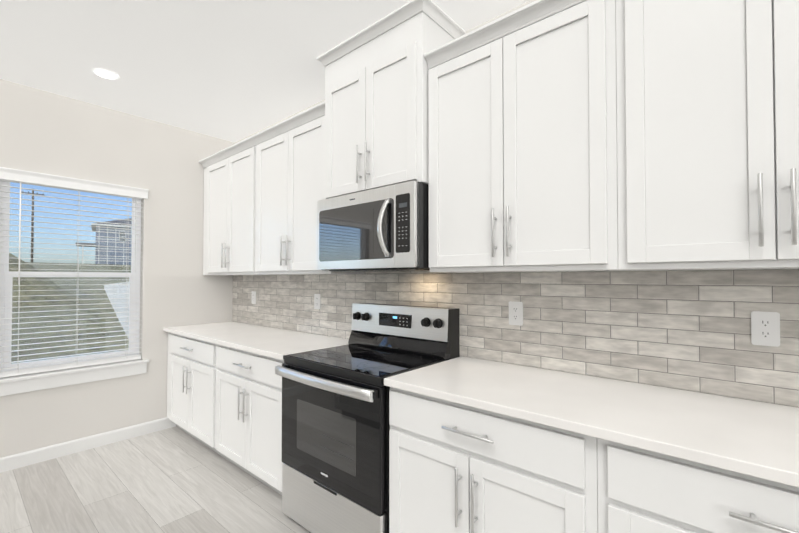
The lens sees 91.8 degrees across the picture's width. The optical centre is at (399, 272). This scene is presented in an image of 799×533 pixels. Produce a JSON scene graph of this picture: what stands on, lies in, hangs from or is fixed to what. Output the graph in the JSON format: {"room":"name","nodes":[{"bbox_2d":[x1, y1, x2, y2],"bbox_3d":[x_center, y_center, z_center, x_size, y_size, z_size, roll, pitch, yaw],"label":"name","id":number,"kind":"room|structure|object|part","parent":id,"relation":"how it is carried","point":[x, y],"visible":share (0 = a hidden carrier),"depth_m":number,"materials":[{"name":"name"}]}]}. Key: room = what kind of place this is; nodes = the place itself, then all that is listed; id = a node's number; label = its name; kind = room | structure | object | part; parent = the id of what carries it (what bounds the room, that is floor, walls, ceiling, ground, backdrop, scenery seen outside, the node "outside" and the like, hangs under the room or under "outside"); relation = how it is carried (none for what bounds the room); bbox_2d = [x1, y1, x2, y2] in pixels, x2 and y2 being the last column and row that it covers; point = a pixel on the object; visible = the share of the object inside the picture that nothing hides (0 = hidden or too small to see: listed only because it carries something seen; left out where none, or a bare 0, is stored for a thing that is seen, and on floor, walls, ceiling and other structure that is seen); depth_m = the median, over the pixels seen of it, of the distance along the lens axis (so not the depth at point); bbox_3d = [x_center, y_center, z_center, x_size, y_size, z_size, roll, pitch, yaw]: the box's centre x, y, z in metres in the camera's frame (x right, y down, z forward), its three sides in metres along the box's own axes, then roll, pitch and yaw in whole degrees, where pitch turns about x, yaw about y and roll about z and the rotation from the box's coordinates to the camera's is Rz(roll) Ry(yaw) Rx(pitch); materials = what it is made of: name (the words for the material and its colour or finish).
{"room":"kitchen","nodes":[
{"label":"kitchen","id":0,"kind":"room"},
{"bbox_2d":[0,79,234,457],"bbox_3d":[-3.464,0.007,2.065,0.150,2.760,5.200,-1,-1,41],"label":"wall","id":1,"kind":"structure","parent":0,"point":[42,131],"depth_m":3.31,"materials":[{"name":"paint"}]},
{"bbox_2d":[0,179,140,371],"bbox_3d":[-2.592,0.029,3.102,0.063,1.458,0.878,-1,-1,41],"label":"window","id":2,"kind":"structure","parent":1,"relation":"in","point":[134,281],"depth_m":3.04,"materials":[{"name":"white plastic"}]},
{"bbox_2d":[0,167,148,377],"bbox_3d":[-2.528,0.009,3.050,0.086,1.476,0.925,-1,-1,41],"label":"window blind slats","id":3,"kind":"object","parent":2,"relation":"attached to","point":[40,179],"visible":0.98,"depth_m":3.00,"materials":[{"name":"white plastic"}]},
{"bbox_2d":[0,359,148,396],"bbox_3d":[-2.536,0.816,3.040,0.098,0.116,0.970,-1,-1,41],"label":"window sill","id":4,"kind":"structure","parent":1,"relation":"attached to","point":[12,385],"depth_m":2.98,"materials":[{"name":"paint"}]},
{"bbox_2d":[0,417,175,472],"bbox_3d":[-3.577,1.332,1.785,0.014,0.100,4.660,-1,-1,41],"label":"baseboard","id":5,"kind":"structure","parent":1,"relation":"attached to","point":[22,459],"depth_m":3.03,"materials":[{"name":"paint"}]},
{"bbox_2d":[199,135,254,274],"bbox_3d":[-1.430,-0.525,3.536,1.009,1.104,0.321,-1,-1,41],"label":"upper cabinet","id":6,"kind":"object","parent":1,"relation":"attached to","point":[229,174],"depth_m":3.35,"materials":[{"name":"paint"}]},
{"bbox_3d":[-1.187,-1.054,3.119,1.934,0.062,0.044,-1,-1,41],"label":"crown","id":7,"kind":"part","parent":6,"relation":"part of","materials":[{"name":"paint"}]},
{"bbox_2d":[0,426,310,532],"bbox_3d":[-0.911,1.399,-0.166,6.900,0.100,5.500,-1,-1,41],"label":"floor","id":8,"kind":"structure","parent":0,"point":[175,479],"depth_m":2.44,"materials":[{"name":"grey wood"}]},
{"bbox_2d":[167,332,226,458],"bbox_3d":[-1.542,0.969,3.381,1.009,0.881,0.664,-1,-1,41],"label":"base cabinet","id":9,"kind":"object","parent":8,"relation":"on","point":[191,385],"visible":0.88,"depth_m":3.09,"materials":[{"name":"paint"}]},
{"bbox_2d":[163,321,348,360],"bbox_3d":[-1.187,0.506,3.094,1.933,0.032,0.645,-1,-1,41],"label":"countertop","id":10,"kind":"structure","parent":9,"relation":"on","point":[275,343],"depth_m":2.88,"materials":[{"name":"stone"}]},
{"bbox_2d":[216,345,283,494],"bbox_3d":[-0.812,0.958,2.750,0.921,0.881,0.664,-1,-1,41],"label":"base cabinet","id":11,"kind":"object","parent":8,"relation":"on","point":[248,412],"visible":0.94,"depth_m":2.49,"materials":[{"name":"paint"}]},
{"bbox_2d":[275,303,459,532],"bbox_3d":[-0.186,0.796,2.166,0.772,1.186,0.716,-1,-1,41],"label":"range","id":12,"kind":"object","parent":8,"relation":"on","point":[335,438],"visible":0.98,"depth_m":1.99,"materials":[{"name":"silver metal"}]},
{"bbox_2d":[389,387,597,532],"bbox_3d":[0.457,0.940,1.654,0.849,0.881,0.664,-1,-1,41],"label":"base cabinet","id":13,"kind":"object","parent":8,"relation":"on","point":[456,468],"visible":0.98,"depth_m":1.40,"materials":[{"name":"paint"}]},
{"bbox_2d":[384,356,798,487],"bbox_3d":[0.782,0.478,1.393,1.696,0.032,0.645,-1,-1,41],"label":"countertop","id":14,"kind":"structure","parent":13,"relation":"on","point":[758,439],"depth_m":1.29,"materials":[{"name":"stone"}]},
{"bbox_2d":[597,438,798,532],"bbox_3d":[1.091,0.930,1.106,0.824,0.881,0.664,-1,-1,41],"label":"base cabinet","id":15,"kind":"object","parent":8,"relation":"on","point":[642,491],"visible":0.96,"depth_m":1.03,"materials":[{"name":"paint"}]},
{"bbox_2d":[0,0,529,142],"bbox_3d":[-0.911,-1.460,-0.118,6.900,0.100,5.500,-1,-1,41],"label":"ceiling","id":16,"kind":"structure","parent":0,"point":[234,71],"depth_m":2.39,"materials":[{"name":"paint"}]},
{"bbox_2d":[92,68,118,79],"bbox_3d":[-2.019,-1.359,2.660,0.152,0.004,0.152,-1,-1,41],"label":"recessed light","id":17,"kind":"object","parent":16,"relation":"in","point":[105,74],"visible":1,"depth_m":2.66,"materials":[{"name":"white"}]},
{"bbox_2d":[235,0,535,356],"bbox_3d":[0.838,0.004,1.882,6.900,2.760,0.150,-1,-1,41],"label":"wall","id":18,"kind":"structure","parent":0,"point":[502,15],"depth_m":2.18,"materials":[{"name":"paint"}]},
{"bbox_2d":[255,101,363,274],"bbox_3d":[-0.698,-0.536,2.903,0.926,1.104,0.321,-1,-1,41],"label":"upper cabinet","id":19,"kind":"object","parent":18,"relation":"attached to","point":[264,191],"depth_m":2.76,"materials":[{"name":"paint"}]},
{"bbox_2d":[316,0,465,198],"bbox_3d":[-0.082,-0.907,2.316,0.854,0.918,0.414,-1,-1,41],"label":"upper cabinet","id":20,"kind":"object","parent":18,"relation":"attached to","point":[376,104],"visible":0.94,"depth_m":2.12,"materials":[{"name":"paint"}]},
{"bbox_2d":[317,181,429,271],"bbox_3d":[-0.099,-0.227,2.284,0.768,0.436,0.465,-1,-1,41],"label":"microwave","id":21,"kind":"object","parent":20,"relation":"attached to","point":[384,228],"visible":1,"depth_m":2.06,"materials":[{"name":"silver metal"}]},
{"bbox_3d":[-0.076,-1.338,2.330,0.854,0.055,0.394,-1,-1,41],"label":"crown","id":22,"kind":"part","parent":20,"relation":"part of","materials":[{"name":"paint"}]},
{"bbox_2d":[232,269,798,406],"bbox_3d":[-0.038,0.230,2.530,4.419,0.500,0.009,-1,-1,41],"label":"tile backsplash","id":23,"kind":"structure","parent":18,"relation":"attached to","point":[688,330],"depth_m":1.72,"materials":[{"name":"grey tile"}]},
{"bbox_2d":[251,291,255,303],"bbox_3d":[-1.390,0.242,3.688,0.074,0.120,0.007,-1,-1,41],"label":"electrical outlet","id":24,"kind":"object","parent":23,"relation":"attached to","point":[253,300],"visible":1,"depth_m":3.68,"materials":[{"name":"white plastic"}]},
{"bbox_2d":[314,294,320,308],"bbox_3d":[-0.648,0.232,3.046,0.074,0.120,0.007,-1,-1,41],"label":"electrical outlet","id":25,"kind":"object","parent":23,"relation":"attached to","point":[317,299],"visible":1,"depth_m":3.04,"materials":[{"name":"white plastic"}]},
{"bbox_2d":[509,301,522,325],"bbox_3d":[0.593,0.210,1.975,0.074,0.120,0.007,-1,-1,41],"label":"electrical outlet","id":26,"kind":"object","parent":23,"relation":"attached to","point":[515,313],"visible":1,"depth_m":1.97,"materials":[{"name":"white plastic"}]},
{"bbox_2d":[751,311,779,346],"bbox_3d":[1.294,0.200,1.369,0.074,0.120,0.007,-1,-1,41],"label":"electrical outlet","id":27,"kind":"object","parent":23,"relation":"attached to","point":[765,328],"visible":1,"depth_m":1.37,"materials":[{"name":"white plastic"}]},
{"bbox_2d":[424,0,619,272],"bbox_3d":[0.568,-0.555,1.809,0.854,1.104,0.321,-1,-1,41],"label":"upper cabinet","id":28,"kind":"object","parent":18,"relation":"attached to","point":[607,135],"depth_m":1.63,"materials":[{"name":"paint"}]},
{"bbox_3d":[0.773,-1.082,1.425,1.678,0.062,0.044,-1,-1,41],"label":"crown","id":29,"kind":"part","parent":28,"relation":"part of","materials":[{"name":"paint"}]},
{"bbox_2d":[620,0,798,270],"bbox_3d":[1.203,-0.564,1.261,0.824,1.104,0.321,-1,-1,41],"label":"upper cabinet","id":30,"kind":"object","parent":18,"relation":"attached to","point":[709,89],"depth_m":1.24,"materials":[{"name":"paint"}]},
{"label":"outside","id":31,"kind":"structure","parent":0,"visible":0},
{"bbox_2d":[9,253,130,363],"bbox_3d":[-90.411,2.206,100.442,259.600,5.660,110.000,-1,-1,41],"label":"ground","id":32,"kind":"structure","parent":31,"point":[72,290],"depth_m":17.66,"materials":[{"name":"green plant"}]},
{"bbox_2d":[21,190,43,261],"bbox_3d":[-51.693,-5.743,54.501,0.285,12.031,2.400,-1,-1,41],"label":"pole","id":33,"kind":"object","parent":32,"relation":"on","point":[32,240],"depth_m":54.43,"materials":[{"name":"grey wood"}]},
{"bbox_2d":[75,218,131,264],"bbox_3d":[-45.601,-5.133,65.528,13.900,8.150,11.100,1,-1,-38],"label":"house","id":34,"kind":"structure","parent":32,"relation":"on","point":[108,255],"depth_m":60.80,"materials":[{"name":"grey"}]},
{"bbox_2d":[104,282,128,337],"bbox_3d":[-14.140,1.767,19.277,0.233,3.022,37.095,1,-1,-39],"label":"fence","id":35,"kind":"object","parent":32,"relation":"on","point":[116,294],"depth_m":15.04,"materials":[{"name":"white"}]}
]}

